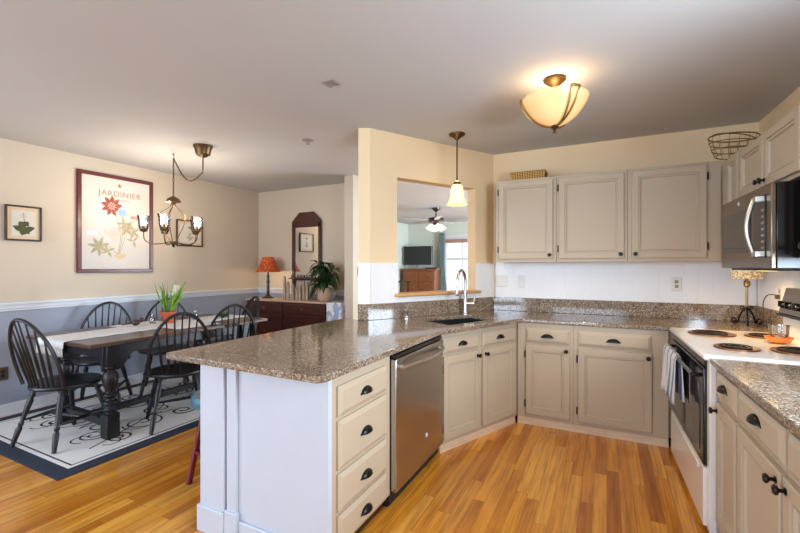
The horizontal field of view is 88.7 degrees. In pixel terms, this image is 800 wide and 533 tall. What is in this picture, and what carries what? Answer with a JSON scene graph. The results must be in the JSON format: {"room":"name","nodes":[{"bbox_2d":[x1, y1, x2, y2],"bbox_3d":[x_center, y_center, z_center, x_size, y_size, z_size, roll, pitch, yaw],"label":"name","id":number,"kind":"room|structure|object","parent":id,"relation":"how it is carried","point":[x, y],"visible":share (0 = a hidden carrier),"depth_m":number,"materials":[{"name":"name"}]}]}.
{"room":"kitchen","nodes":[
{"label":"kitchen","id":0,"kind":"room"},
{"bbox_2d":[0,138,407,404],"bbox_3d":[-3.086,0.100,4.892,0.120,2.530,14.450,0,0,27],"label":"wall","id":1,"kind":"structure","parent":0,"point":[30,175],"depth_m":4.46,"materials":[{"name":"beige paint"}]},
{"bbox_2d":[0,366,7,380],"bbox_3d":[-3.608,0.975,3.716,0.009,0.120,0.075,0,0,27],"label":"wall plate","id":2,"kind":"object","parent":1,"relation":"attached to","point":[3,370],"visible":1,"depth_m":3.72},
{"bbox_2d":[4,204,41,241],"bbox_3d":[-3.533,-0.405,3.841,0.028,0.330,0.273,0,0,27],"label":"framed print","id":3,"kind":"object","parent":1,"relation":"attached to","point":[21,223],"visible":1,"depth_m":3.83,"materials":[{"name":"beige paper"}]},
{"bbox_2d":[0,372,153,417],"bbox_3d":[-4.236,1.310,2.453,0.026,0.110,8.940,0,0,27],"label":"baseboard","id":4,"kind":"structure","parent":1,"relation":"attached to","point":[17,407],"depth_m":4.00,"materials":[{"name":"white paint"}]},
{"bbox_2d":[76,169,152,272],"bbox_3d":[-3.160,-0.473,4.579,0.028,1.079,0.792,0,0,27],"label":"framed print","id":5,"kind":"object","parent":1,"relation":"attached to","point":[109,238],"visible":0.98,"depth_m":4.53,"materials":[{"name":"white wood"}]},
{"bbox_2d":[101,196,121,215],"bbox_3d":[-3.187,-0.672,4.526,0.002,0.223,0.226,0,0,27],"label":"flower","id":6,"kind":"object","parent":5,"relation":"on","point":[110,205],"depth_m":4.52,"materials":[{"name":"paper"}]},
{"bbox_2d":[109,203,114,208],"bbox_3d":[-3.186,-0.669,4.524,0.002,0.066,0.068,0,0,27],"label":"flower","id":7,"kind":"object","parent":5,"relation":"on","point":[111,205],"depth_m":4.52,"materials":[{"name":"pink paper"}]},
{"bbox_2d":[117,208,126,216],"bbox_3d":[-3.138,-0.609,4.620,0.003,0.098,0.112,0,0,27],"label":"flower","id":8,"kind":"object","parent":5,"relation":"on","point":[121,212],"depth_m":4.62,"materials":[{"name":"blue paper"}]},
{"bbox_2d":[0,287,257,311],"bbox_3d":[-3.314,0.369,4.262,0.040,0.081,4.880,0,0,27],"label":"chair rail","id":9,"kind":"object","parent":1,"relation":"attached to","point":[42,304],"visible":1,"depth_m":4.42,"materials":[{"name":"white paint"}]},
{"bbox_2d":[176,219,202,246],"bbox_3d":[-2.760,-0.435,5.371,0.028,0.340,0.380,0,0,27],"label":"framed print","id":10,"kind":"object","parent":1,"relation":"attached to","point":[186,236],"visible":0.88,"depth_m":5.33,"materials":[{"name":"beige paper"}]},
{"bbox_2d":[258,183,343,299],"bbox_3d":[-1.353,0.100,6.072,2.150,2.530,0.120,0,0,27],"label":"wall","id":11,"kind":"structure","parent":0,"point":[277,210],"depth_m":6.15,"materials":[{"name":"beige paint"}]},
{"bbox_2d":[258,287,343,295],"bbox_3d":[-1.393,0.369,6.003,1.900,0.081,0.040,0,0,27],"label":"chair rail","id":12,"kind":"object","parent":11,"relation":"attached to","point":[260,289],"visible":0.48,"depth_m":6.20,"materials":[{"name":"white paint"}]},
{"bbox_2d":[289,212,321,287],"bbox_3d":[-1.382,-0.165,5.947,0.530,1.260,0.100,0,0,27],"label":"mirror","id":13,"kind":"object","parent":11,"relation":"attached to","point":[306,226],"visible":0.73,"depth_m":5.98,"materials":[{"name":"red wood"}]},
{"bbox_2d":[289,275,315,278],"bbox_3d":[-1.382,0.152,5.947,0.530,0.065,0.100,0,0,27],"label":"shelf","id":14,"kind":"object","parent":13,"relation":"attached to","point":[292,276],"depth_m":5.96,"materials":[{"name":"red wood"}]},
{"bbox_2d":[344,175,357,319],"bbox_3d":[-0.566,0.100,5.389,0.130,2.530,0.390,0,0,27],"label":"wall","id":15,"kind":"structure","parent":0,"point":[350,181],"depth_m":5.22,"materials":[{"name":"beige paint"}]},
{"bbox_2d":[0,380,708,532],"bbox_3d":[-0.165,1.425,3.444,6.700,0.120,14.800,0,0,27],"label":"floor","id":16,"kind":"structure","parent":0,"point":[517,477],"depth_m":2.47,"materials":[{"name":"brown wood"}]},
{"bbox_2d":[0,376,199,480],"bbox_3d":[-2.349,1.360,4.178,1.720,0.010,2.660,0,0,27],"label":"area rug","id":17,"kind":"object","parent":16,"relation":"on","point":[80,448],"visible":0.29,"depth_m":3.30,"materials":[{"name":"beige fabric"}]},
{"bbox_2d":[8,318,104,453],"bbox_3d":[-2.657,0.862,3.190,0.519,0.986,0.581,0,0,16],"label":"chair","id":18,"kind":"object","parent":17,"relation":"on","point":[61,382],"visible":0.95,"depth_m":3.05,"materials":[{"name":"black paint"}]},
{"bbox_2d":[72,301,132,401],"bbox_3d":[-2.972,0.862,4.072,0.519,0.986,0.581,0,0,-22],"label":"chair","id":19,"kind":"object","parent":17,"relation":"on","point":[85,361],"visible":0.42,"depth_m":4.16,"materials":[{"name":"black paint"}]},
{"bbox_2d":[26,314,267,439],"bbox_3d":[-2.300,0.965,3.985,0.970,0.779,1.760,0,0,27],"label":"dining table","id":20,"kind":"object","parent":17,"relation":"on","point":[113,351],"visible":0.43,"depth_m":3.41,"materials":[{"name":"black paint"}]},
{"bbox_2d":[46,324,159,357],"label":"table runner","id":21,"kind":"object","parent":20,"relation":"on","point":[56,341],"depth_m":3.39,"materials":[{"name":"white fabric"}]},
{"bbox_2d":[110,321,162,327],"bbox_3d":[-2.537,0.568,4.026,0.300,0.003,0.440,0,0,23],"label":"placemat","id":22,"kind":"object","parent":20,"relation":"on","point":[146,323],"visible":0.73,"depth_m":3.93,"materials":[{"name":"white fabric"}]},
{"bbox_2d":[122,317,143,325],"bbox_3d":[-2.522,0.522,3.874,0.204,0.077,0.069,0,0,-2],"label":"bird figurine","id":23,"kind":"object","parent":22,"relation":"on","point":[135,322],"visible":1,"depth_m":3.85,"materials":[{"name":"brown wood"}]},
{"bbox_2d":[149,314,154,322],"bbox_3d":[-2.461,0.520,4.066,0.052,0.095,0.052,0,0,27],"label":"glass jar","id":24,"kind":"object","parent":22,"relation":"on","point":[150,319],"visible":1,"depth_m":4.06,"materials":[{"name":"white"}]},
{"bbox_2d":[160,310,176,322],"bbox_3d":[-2.344,0.510,4.142,0.152,0.115,0.151,0,0,27],"label":"pot","id":25,"kind":"object","parent":22,"relation":"on","point":[165,314],"depth_m":4.09,"materials":[{"name":"ceramic"}]},
{"bbox_2d":[164,318,195,325],"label":"table runner","id":26,"kind":"object","parent":20,"relation":"on","point":[184,320],"depth_m":4.23,"materials":[{"name":"white fabric"}]},
{"bbox_2d":[154,282,186,322],"bbox_3d":[-2.295,0.356,4.159,0.300,0.423,0.197,0,0,4],"label":"hyacinth","id":27,"kind":"object","parent":26,"relation":"on","point":[165,313],"visible":1,"depth_m":4.12,"materials":[{"name":"plant"}]},
{"bbox_2d":[162,322,219,328],"bbox_3d":[-2.032,0.568,3.962,0.300,0.003,0.440,0,0,30],"label":"placemat","id":28,"kind":"object","parent":20,"relation":"on","point":[193,324],"visible":0.7,"depth_m":3.93,"materials":[{"name":"white fabric"}]},
{"bbox_2d":[199,314,243,321],"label":"table runner","id":29,"kind":"object","parent":20,"relation":"on","point":[207,318],"depth_m":4.56,"materials":[{"name":"white fabric"}]},
{"bbox_2d":[216,312,227,317],"bbox_3d":[-1.968,0.535,4.533,0.140,0.067,0.138,0,0,27],"label":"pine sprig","id":30,"kind":"object","parent":29,"relation":"on","point":[224,313],"visible":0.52,"depth_m":4.52,"materials":[{"name":"green plant"}]},
{"bbox_2d":[138,298,191,396],"bbox_3d":[-2.607,0.862,4.556,0.519,0.986,0.581,0,0,-26],"label":"chair","id":31,"kind":"object","parent":17,"relation":"on","point":[155,351],"visible":0.34,"depth_m":4.49,"materials":[{"name":"black paint"}]},
{"bbox_2d":[143,312,211,434],"bbox_3d":[-1.928,0.862,3.557,0.519,0.986,0.581,0,0,-35],"label":"chair","id":32,"kind":"object","parent":17,"relation":"on","point":[176,370],"visible":0.78,"depth_m":3.40,"materials":[{"name":"black paint"}]},
{"bbox_2d":[206,304,255,344],"bbox_3d":[-1.786,0.862,4.258,0.519,0.986,0.581,0,0,-35],"label":"chair","id":33,"kind":"object","parent":17,"relation":"on","point":[231,305],"visible":0.28,"depth_m":4.06,"materials":[{"name":"black paint"}]},
{"bbox_2d":[211,296,259,343],"bbox_3d":[-2.000,0.862,4.941,0.581,0.986,0.519,0,0,-44],"label":"chair","id":34,"kind":"object","parent":17,"relation":"on","point":[257,302],"visible":0.27,"depth_m":5.05,"materials":[{"name":"black paint"}]},
{"bbox_2d":[185,390,199,484],"bbox_3d":[-1.125,1.077,2.585,0.358,0.584,0.358,0,0,-44],"label":"bar stool","id":35,"kind":"object","parent":16,"relation":"on","point":[195,399],"visible":0.14,"depth_m":2.56,"materials":[{"name":"red wood"}]},
{"bbox_2d":[197,365,331,532],"bbox_3d":[-0.362,0.923,2.584,0.817,0.884,1.454,0,0,27],"label":"panelling","id":36,"kind":"object","parent":16,"relation":"on","point":[266,441],"visible":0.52,"depth_m":1.95,"materials":[{"name":"white paint"}]},
{"bbox_2d":[245,297,339,335],"bbox_3d":[-1.523,0.915,5.817,1.435,0.900,0.458,0,0,27],"label":"sideboard","id":37,"kind":"object","parent":16,"relation":"on","point":[282,314],"visible":0.44,"depth_m":5.61,"materials":[{"name":"red wood"}]},
{"bbox_2d":[255,257,280,298],"bbox_3d":[-1.943,0.163,6.023,0.360,0.605,0.360,0,0,27],"label":"table lamp","id":38,"kind":"object","parent":37,"relation":"on","point":[267,264],"visible":0.98,"depth_m":5.94,"materials":[{"name":"orange fabric"}]},
{"bbox_2d":[283,276,285,298],"bbox_3d":[-1.633,0.300,5.794,0.034,0.330,0.024,0,0,27],"label":"post","id":39,"kind":"object","parent":37,"relation":"on","point":[284,277],"visible":1,"depth_m":5.78,"materials":[{"name":"brown wood"}]},
{"bbox_2d":[286,281,289,298],"bbox_3d":[-1.589,0.336,5.788,0.046,0.259,0.024,0,0,14],"label":"post","id":40,"kind":"object","parent":37,"relation":"on","point":[287,283],"visible":1,"depth_m":5.78,"materials":[{"name":"brown wood"}]},
{"bbox_2d":[291,283,293,299],"bbox_3d":[-1.503,0.346,5.728,0.034,0.239,0.024,0,0,17],"label":"post","id":41,"kind":"object","parent":37,"relation":"on","point":[292,285],"visible":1,"depth_m":5.72,"materials":[{"name":"brown wood"}]},
{"bbox_2d":[295,287,297,299],"bbox_3d":[-1.450,0.380,5.740,0.046,0.170,0.024,0,0,23],"label":"post","id":42,"kind":"object","parent":37,"relation":"on","point":[296,288],"visible":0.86,"depth_m":5.73,"materials":[{"name":"brown wood"}]},
{"bbox_2d":[298,286,300,299],"bbox_3d":[-1.390,0.370,5.671,0.034,0.190,0.024,0,0,11],"label":"post","id":43,"kind":"object","parent":37,"relation":"on","point":[299,287],"visible":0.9,"depth_m":5.66,"materials":[{"name":"brown wood"}]},
{"bbox_2d":[302,281,304,299],"bbox_3d":[-1.337,0.331,5.683,0.046,0.269,0.024,0,0,33],"label":"post","id":44,"kind":"object","parent":37,"relation":"on","point":[303,283],"visible":0.84,"depth_m":5.67,"materials":[{"name":"brown wood"}]},
{"bbox_2d":[305,285,307,299],"bbox_3d":[-1.278,0.356,5.614,0.034,0.219,0.024,0,0,10],"label":"post","id":45,"kind":"object","parent":37,"relation":"on","point":[306,288],"visible":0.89,"depth_m":5.60,"materials":[{"name":"brown wood"}]},
{"bbox_2d":[304,260,339,301],"bbox_3d":[-1.029,0.193,5.440,0.486,0.547,0.415,0,0,-7],"label":"potted plant","id":46,"kind":"object","parent":37,"relation":"on","point":[324,293],"visible":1,"depth_m":5.40,"materials":[{"name":"green plant"}]},
{"bbox_2d":[325,300,343,321],"bbox_3d":[-0.760,0.915,5.437,0.260,0.900,0.420,0,0,27],"label":"chest","id":47,"kind":"object","parent":16,"relation":"on","point":[334,310],"visible":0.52,"depth_m":5.26,"materials":[{"name":"blue paint"}]},
{"bbox_2d":[332,356,389,532],"bbox_3d":[-0.423,0.923,2.171,0.647,0.884,0.545,0,0,27],"label":"base cabinet","id":48,"kind":"object","parent":16,"relation":"on","point":[361,396],"visible":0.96,"depth_m":1.97,"materials":[{"name":"beige paint"}]},
{"bbox_2d":[398,281,409,291],"bbox_3d":[-0.049,0.860,9.995,0.440,1.010,0.440,0,0,27],"label":"end table","id":49,"kind":"object","parent":16,"relation":"on","point":[400,282],"visible":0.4,"depth_m":9.77,"materials":[{"name":"brown wood"}]},
{"bbox_2d":[383,335,444,506],"bbox_3d":[-0.096,0.927,2.726,0.690,0.875,0.735,0,0,27],"label":"dishwasher","id":50,"kind":"object","parent":16,"relation":"on","point":[416,372],"visible":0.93,"depth_m":2.48,"materials":[{"name":"silver metal"}]},
{"bbox_2d":[401,269,441,291],"bbox_3d":[0.555,0.713,10.724,0.980,1.305,0.456,0,0,27],"label":"dresser","id":51,"kind":"object","parent":16,"relation":"on","point":[420,279],"visible":0.52,"depth_m":10.54,"materials":[{"name":"brown wood"}]},
{"bbox_2d":[404,246,432,268],"bbox_3d":[0.473,-0.236,10.740,0.800,0.590,0.240,0,0,27],"label":"television","id":52,"kind":"object","parent":51,"relation":"on","point":[413,255],"visible":0.96,"depth_m":10.71,"materials":[{"name":"black plastic"}]},
{"bbox_2d":[425,267,439,268],"bbox_3d":[0.839,0.042,10.578,0.320,0.035,0.200,0,0,27],"label":"media box","id":53,"kind":"object","parent":51,"relation":"on","point":[425,267],"visible":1,"depth_m":10.49,"materials":[{"name":"black plastic"}]},
{"bbox_2d":[438,323,516,452],"bbox_3d":[0.571,0.923,3.591,1.657,0.884,0.714,0,0,-39],"label":"base cabinet","id":54,"kind":"object","parent":16,"relation":"on","point":[480,365],"visible":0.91,"depth_m":3.21,"materials":[{"name":"beige paint"}]},
{"bbox_2d":[166,297,782,383],"bbox_3d":[0.836,0.398,2.706,3.171,0.165,2.914,0,0,27],"label":"countertop","id":55,"kind":"structure","parent":54,"relation":"on","point":[323,352],"depth_m":3.02,"materials":[{"name":"stone"}]},
{"bbox_2d":[404,310,417,318],"bbox_3d":[0.097,0.410,3.516,0.120,0.080,0.039,0,0,1],"label":"soap dispenser","id":56,"kind":"object","parent":55,"relation":"on","point":[406,311],"visible":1,"depth_m":3.51,"materials":[{"name":"silver metal"}]},
{"bbox_2d":[429,318,483,324],"bbox_3d":[0.504,0.563,3.494,0.606,0.170,0.464,0,0,-34],"label":"sink","id":57,"kind":"object","parent":55,"relation":"in","point":[463,320],"visible":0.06,"depth_m":3.71,"materials":[{"name":"black"}]},
{"bbox_2d":[455,269,475,313],"bbox_3d":[0.584,0.235,3.816,0.278,0.430,0.105,0,0,-44],"label":"tap","id":58,"kind":"object","parent":55,"relation":"on","point":[457,293],"visible":1,"depth_m":3.86,"materials":[{"name":"silver metal"}]},
{"bbox_2d":[730,268,779,325],"bbox_3d":[2.651,0.227,3.078,0.223,0.445,0.350,0,0,27],"label":"table lamp","id":59,"kind":"object","parent":55,"relation":"on","point":[735,274],"visible":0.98,"depth_m":3.12,"materials":[{"name":"black metal"}]},
{"bbox_2d":[517,322,572,431],"bbox_3d":[1.348,0.923,3.712,0.451,0.884,0.649,0,0,27],"label":"base cabinet","id":60,"kind":"object","parent":16,"relation":"on","point":[544,351],"visible":0.92,"depth_m":3.46,"materials":[{"name":"beige paint"}]},
{"bbox_2d":[573,325,671,447],"bbox_3d":[2.139,0.923,3.312,1.320,0.884,0.649,0,0,27],"label":"base cabinet","id":61,"kind":"object","parent":16,"relation":"on","point":[618,394],"visible":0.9,"depth_m":3.21,"materials":[{"name":"beige paint"}]},
{"bbox_2d":[708,372,741,532],"bbox_3d":[1.760,0.923,1.737,0.684,0.884,0.325,0,0,25],"label":"base cabinet","id":62,"kind":"object","parent":16,"relation":"on","point":[727,419],"visible":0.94,"depth_m":1.87,"materials":[{"name":"beige paint"}]},
{"bbox_2d":[664,288,799,532],"bbox_3d":[2.035,0.738,2.364,0.742,1.195,1.038,0,0,25],"label":"range","id":63,"kind":"object","parent":16,"relation":"on","point":[693,428],"visible":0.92,"depth_m":2.25,"materials":[{"name":"white metal"}]},
{"bbox_2d":[660,343,684,404],"bbox_3d":[1.780,0.694,2.690,0.081,0.293,0.496,0,0,25],"label":"dish towel","id":64,"kind":"object","parent":63,"relation":"hanging from","point":[672,382],"visible":0.98,"depth_m":2.62,"materials":[{"name":"white fabric"}]},
{"bbox_2d":[664,338,706,464],"bbox_3d":[1.755,0.770,2.536,0.110,0.500,0.955,0,0,27],"label":"oven","id":65,"kind":"object","parent":63,"relation":"in","point":[691,415],"depth_m":2.29,"materials":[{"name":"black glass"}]},
{"bbox_2d":[669,327,799,364],"bbox_3d":[2.019,0.455,2.372,0.628,0.030,1.038,0,0,25],"label":"cooktop","id":66,"kind":"object","parent":63,"relation":"in","point":[706,344],"depth_m":2.25,"materials":[{"name":"white ceramic"}]},
{"bbox_2d":[764,324,794,343],"bbox_3d":[2.181,0.388,2.354,0.132,0.102,0.132,0,0,27],"label":"glass bowl","id":67,"kind":"object","parent":63,"relation":"on","point":[777,338],"visible":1,"depth_m":2.33,"materials":[{"name":"orange glass"}]},
{"bbox_2d":[737,390,799,532],"bbox_3d":[1.475,0.923,1.133,0.684,0.884,1.000,0,0,25],"label":"base cabinet","id":68,"kind":"object","parent":16,"relation":"on","point":[768,451],"visible":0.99,"depth_m":1.44,"materials":[{"name":"beige paint"}]},
{"bbox_2d":[710,358,799,436],"bbox_3d":[1.528,0.412,1.214,0.722,0.135,1.479,0,0,27],"label":"countertop","id":69,"kind":"structure","parent":68,"relation":"on","point":[775,386],"depth_m":1.57,"materials":[{"name":"stone"}]},
{"bbox_2d":[0,0,799,223],"bbox_3d":[-0.165,-1.225,3.444,6.700,0.120,14.800,0,0,27],"label":"ceiling","id":70,"kind":"structure","parent":0,"point":[137,83],"depth_m":2.46,"materials":[{"name":"paint"}]},
{"bbox_2d":[137,143,212,247],"bbox_3d":[-2.200,-0.680,4.210,0.855,0.970,0.617,0,0,11],"label":"chandelier","id":71,"kind":"object","parent":70,"relation":"hanging from","point":[202,150],"visible":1,"depth_m":4.12,"materials":[{"name":"brown metal"}]},
{"bbox_2d":[302,138,313,144],"bbox_3d":[-0.848,-1.144,3.767,0.104,0.042,0.102,0,0,27],"label":"sprinkler","id":72,"kind":"object","parent":70,"relation":"attached to","point":[307,140],"visible":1,"depth_m":3.75,"materials":[{"name":"grey metal"}]},
{"bbox_2d":[322,79,340,87],"bbox_3d":[-0.437,-1.160,2.596,0.085,0.010,0.085,0,0,27],"label":"ceiling vent","id":73,"kind":"object","parent":70,"relation":"in","point":[330,83],"visible":1,"depth_m":2.59,"materials":[{"name":"grey metal"}]},
{"bbox_2d":[404,207,466,231],"bbox_3d":[0.754,-0.934,8.149,1.261,0.462,1.268,0,0,27],"label":"ceiling fan","id":74,"kind":"object","parent":70,"relation":"hanging from","point":[435,220],"visible":0.99,"depth_m":8.06,"materials":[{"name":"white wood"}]},
{"bbox_2d":[447,131,467,205],"bbox_3d":[0.501,-0.853,3.596,0.186,0.624,0.185,0,0,27],"label":"pendant light","id":75,"kind":"object","parent":70,"relation":"hanging from","point":[457,193],"visible":1,"depth_m":3.56,"materials":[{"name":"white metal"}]},
{"bbox_2d":[519,74,588,133],"bbox_3d":[0.956,-0.995,2.547,0.406,0.340,0.402,0,0,27],"label":"ceiling light","id":76,"kind":"object","parent":70,"relation":"attached to","point":[555,106],"visible":1,"depth_m":2.44,"materials":[{"name":"beige glass"}]},
{"bbox_2d":[358,128,492,289],"bbox_3d":[0.329,0.100,3.902,1.640,2.530,0.116,0,0,-34],"label":"wall","id":77,"kind":"structure","parent":0,"point":[385,158],"depth_m":3.65,"materials":[{"name":"beige paint"}]},
{"bbox_2d":[358,263,494,303],"bbox_3d":[0.310,0.168,3.840,1.570,0.395,0.081,0,0,-34],"label":"backsplash","id":78,"kind":"structure","parent":77,"relation":"attached to","point":[377,282],"depth_m":3.54,"materials":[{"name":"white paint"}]},
{"bbox_2d":[394,290,481,296],"bbox_3d":[0.341,0.252,3.898,1.019,0.026,0.205,0,0,-34],"label":"sill","id":79,"kind":"structure","parent":77,"relation":"attached to","point":[444,292],"depth_m":3.77,"materials":[{"name":"brown wood"}]},
{"bbox_2d":[408,221,466,268],"bbox_3d":[2.966,0.100,9.997,6.320,2.530,0.120,0,0,27],"label":"wall","id":80,"kind":"structure","parent":0,"point":[418,235],"depth_m":11.01,"materials":[{"name":"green paint"}]},
{"bbox_2d":[445,234,466,289],"bbox_3d":[1.959,0.130,10.466,1.940,1.950,0.150,0,0,27],"label":"window","id":81,"kind":"structure","parent":80,"relation":"in","point":[449,238],"depth_m":10.69,"materials":[{"name":"white paint"}]},
{"bbox_2d":[439,233,446,290],"bbox_3d":[1.158,0.190,10.753,0.274,2.150,0.060,0,0,27],"label":"curtain","id":82,"kind":"object","parent":81,"relation":"hanging from","point":[441,235],"visible":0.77,"depth_m":10.76,"materials":[{"name":"teal fabric"}]},
{"bbox_2d":[446,239,466,242],"bbox_3d":[1.946,-0.665,10.439,1.640,0.100,0.050,0,0,27],"label":"blind","id":83,"kind":"object","parent":81,"relation":"attached to","point":[447,240],"depth_m":10.65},
{"bbox_2d":[493,122,758,309],"bbox_3d":[2.024,0.100,3.807,2.420,2.530,0.120,0,0,27],"label":"wall","id":84,"kind":"structure","parent":0,"point":[685,147],"depth_m":3.75,"materials":[{"name":"beige paint"}]},
{"bbox_2d":[496,275,507,286],"bbox_3d":[1.047,0.150,4.213,0.120,0.120,0.010,0,0,27],"label":"wall plate","id":85,"kind":"object","parent":84,"relation":"attached to","point":[501,280],"visible":1,"depth_m":4.21,"materials":[{"name":"beige plastic"}]},
{"bbox_2d":[518,275,524,286],"bbox_3d":[1.226,0.150,4.123,0.070,0.120,0.010,0,0,27],"label":"wall plate","id":86,"kind":"object","parent":84,"relation":"attached to","point":[521,278],"visible":1,"depth_m":4.12,"materials":[{"name":"beige plastic"}]},
{"bbox_2d":[496,176,556,262],"bbox_3d":[1.226,-0.430,3.937,0.548,0.780,0.342,0,0,27],"label":"upper cabinet","id":87,"kind":"object","parent":84,"relation":"attached to","point":[526,209],"visible":0.97,"depth_m":3.82,"materials":[{"name":"beige paint"}]},
{"bbox_2d":[510,169,547,179],"bbox_3d":[1.237,-0.860,3.924,0.324,0.077,0.180,0,0,27],"label":"wicker basket","id":88,"kind":"object","parent":87,"relation":"on","point":[534,173],"visible":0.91,"depth_m":3.85,"materials":[{"name":"beige wicker"}]},
{"bbox_2d":[358,297,782,330],"bbox_3d":[1.323,0.383,3.598,3.183,0.135,1.136,0,0,14],"label":"backsplash","id":89,"kind":"structure","parent":84,"relation":"attached to","point":[717,312],"depth_m":3.67,"materials":[{"name":"stone"}]},
{"bbox_2d":[557,170,627,261],"bbox_3d":[1.724,-0.430,3.686,0.563,0.780,0.342,0,0,27],"label":"upper cabinet","id":90,"kind":"object","parent":84,"relation":"attached to","point":[592,208],"visible":1,"depth_m":3.57,"materials":[{"name":"beige paint"}]},
{"bbox_2d":[496,261,756,305],"bbox_3d":[1.936,0.152,3.777,2.110,0.425,0.012,0,0,27],"label":"backsplash","id":91,"kind":"structure","parent":84,"relation":"attached to","point":[702,282],"depth_m":3.70,"materials":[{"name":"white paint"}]},
{"bbox_2d":[628,161,721,261],"bbox_3d":[2.260,-0.430,3.415,0.635,0.780,0.342,0,0,27],"label":"upper cabinet","id":92,"kind":"object","parent":84,"relation":"attached to","point":[675,211],"visible":0.95,"depth_m":3.29,"materials":[{"name":"beige paint"}]},
{"bbox_2d":[671,277,681,290],"bbox_3d":[2.391,0.152,3.535,0.075,0.120,0.009,0,0,27],"label":"wall plate","id":93,"kind":"object","parent":84,"relation":"attached to","point":[676,282],"visible":1,"depth_m":3.53,"materials":[{"name":"beige plastic"}]},
{"bbox_2d":[759,86,799,134],"bbox_3d":[1.132,0.100,-0.568,0.120,2.530,8.500,0,0,25],"label":"wall","id":94,"kind":"structure","parent":0,"point":[792,101],"depth_m":2.92,"materials":[{"name":"beige paint"}]},
{"bbox_2d":[723,148,743,204],"bbox_3d":[2.511,-0.415,2.878,0.329,0.750,0.440,0,0,25],"label":"upper cabinet","id":95,"kind":"object","parent":94,"relation":"attached to","point":[731,165],"visible":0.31,"depth_m":2.92,"materials":[{"name":"beige paint"}]},
{"bbox_2d":[707,131,760,159],"bbox_3d":[2.499,-0.912,3.062,0.370,0.178,0.250,0,0,-8],"label":"wire basket","id":96,"kind":"object","parent":95,"relation":"on","point":[738,132],"visible":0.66,"depth_m":3.04,"materials":[{"name":"gold metal"}]},
{"bbox_2d":[739,105,799,196],"bbox_3d":[2.201,-0.605,2.263,0.363,0.340,0.933,0,0,25],"label":"upper cabinet","id":97,"kind":"object","parent":94,"relation":"attached to","point":[774,156],"visible":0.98,"depth_m":2.22,"materials":[{"name":"beige paint"}]},
{"bbox_2d":[722,180,799,270],"bbox_3d":[2.158,-0.194,2.320,0.484,0.443,0.850,0,0,25],"label":"microwave","id":98,"kind":"object","parent":97,"relation":"attached to","point":[761,227],"visible":1,"depth_m":2.08,"materials":[{"name":"silver plastic"}]},
{"bbox_2d":[757,271,799,310],"bbox_3d":[2.373,0.152,2.213,0.013,0.425,2.390,0,0,25],"label":"backsplash","id":99,"kind":"structure","parent":94,"relation":"attached to","point":[772,280],"depth_m":3.00,"materials":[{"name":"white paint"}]},
{"bbox_2d":[778,286,782,300],"bbox_3d":[2.678,0.195,2.882,0.009,0.115,0.070,0,0,25],"label":"wall plate","id":100,"kind":"object","parent":94,"relation":"attached to","point":[780,288],"visible":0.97,"depth_m":2.87,"materials":[{"name":"beige plastic"}]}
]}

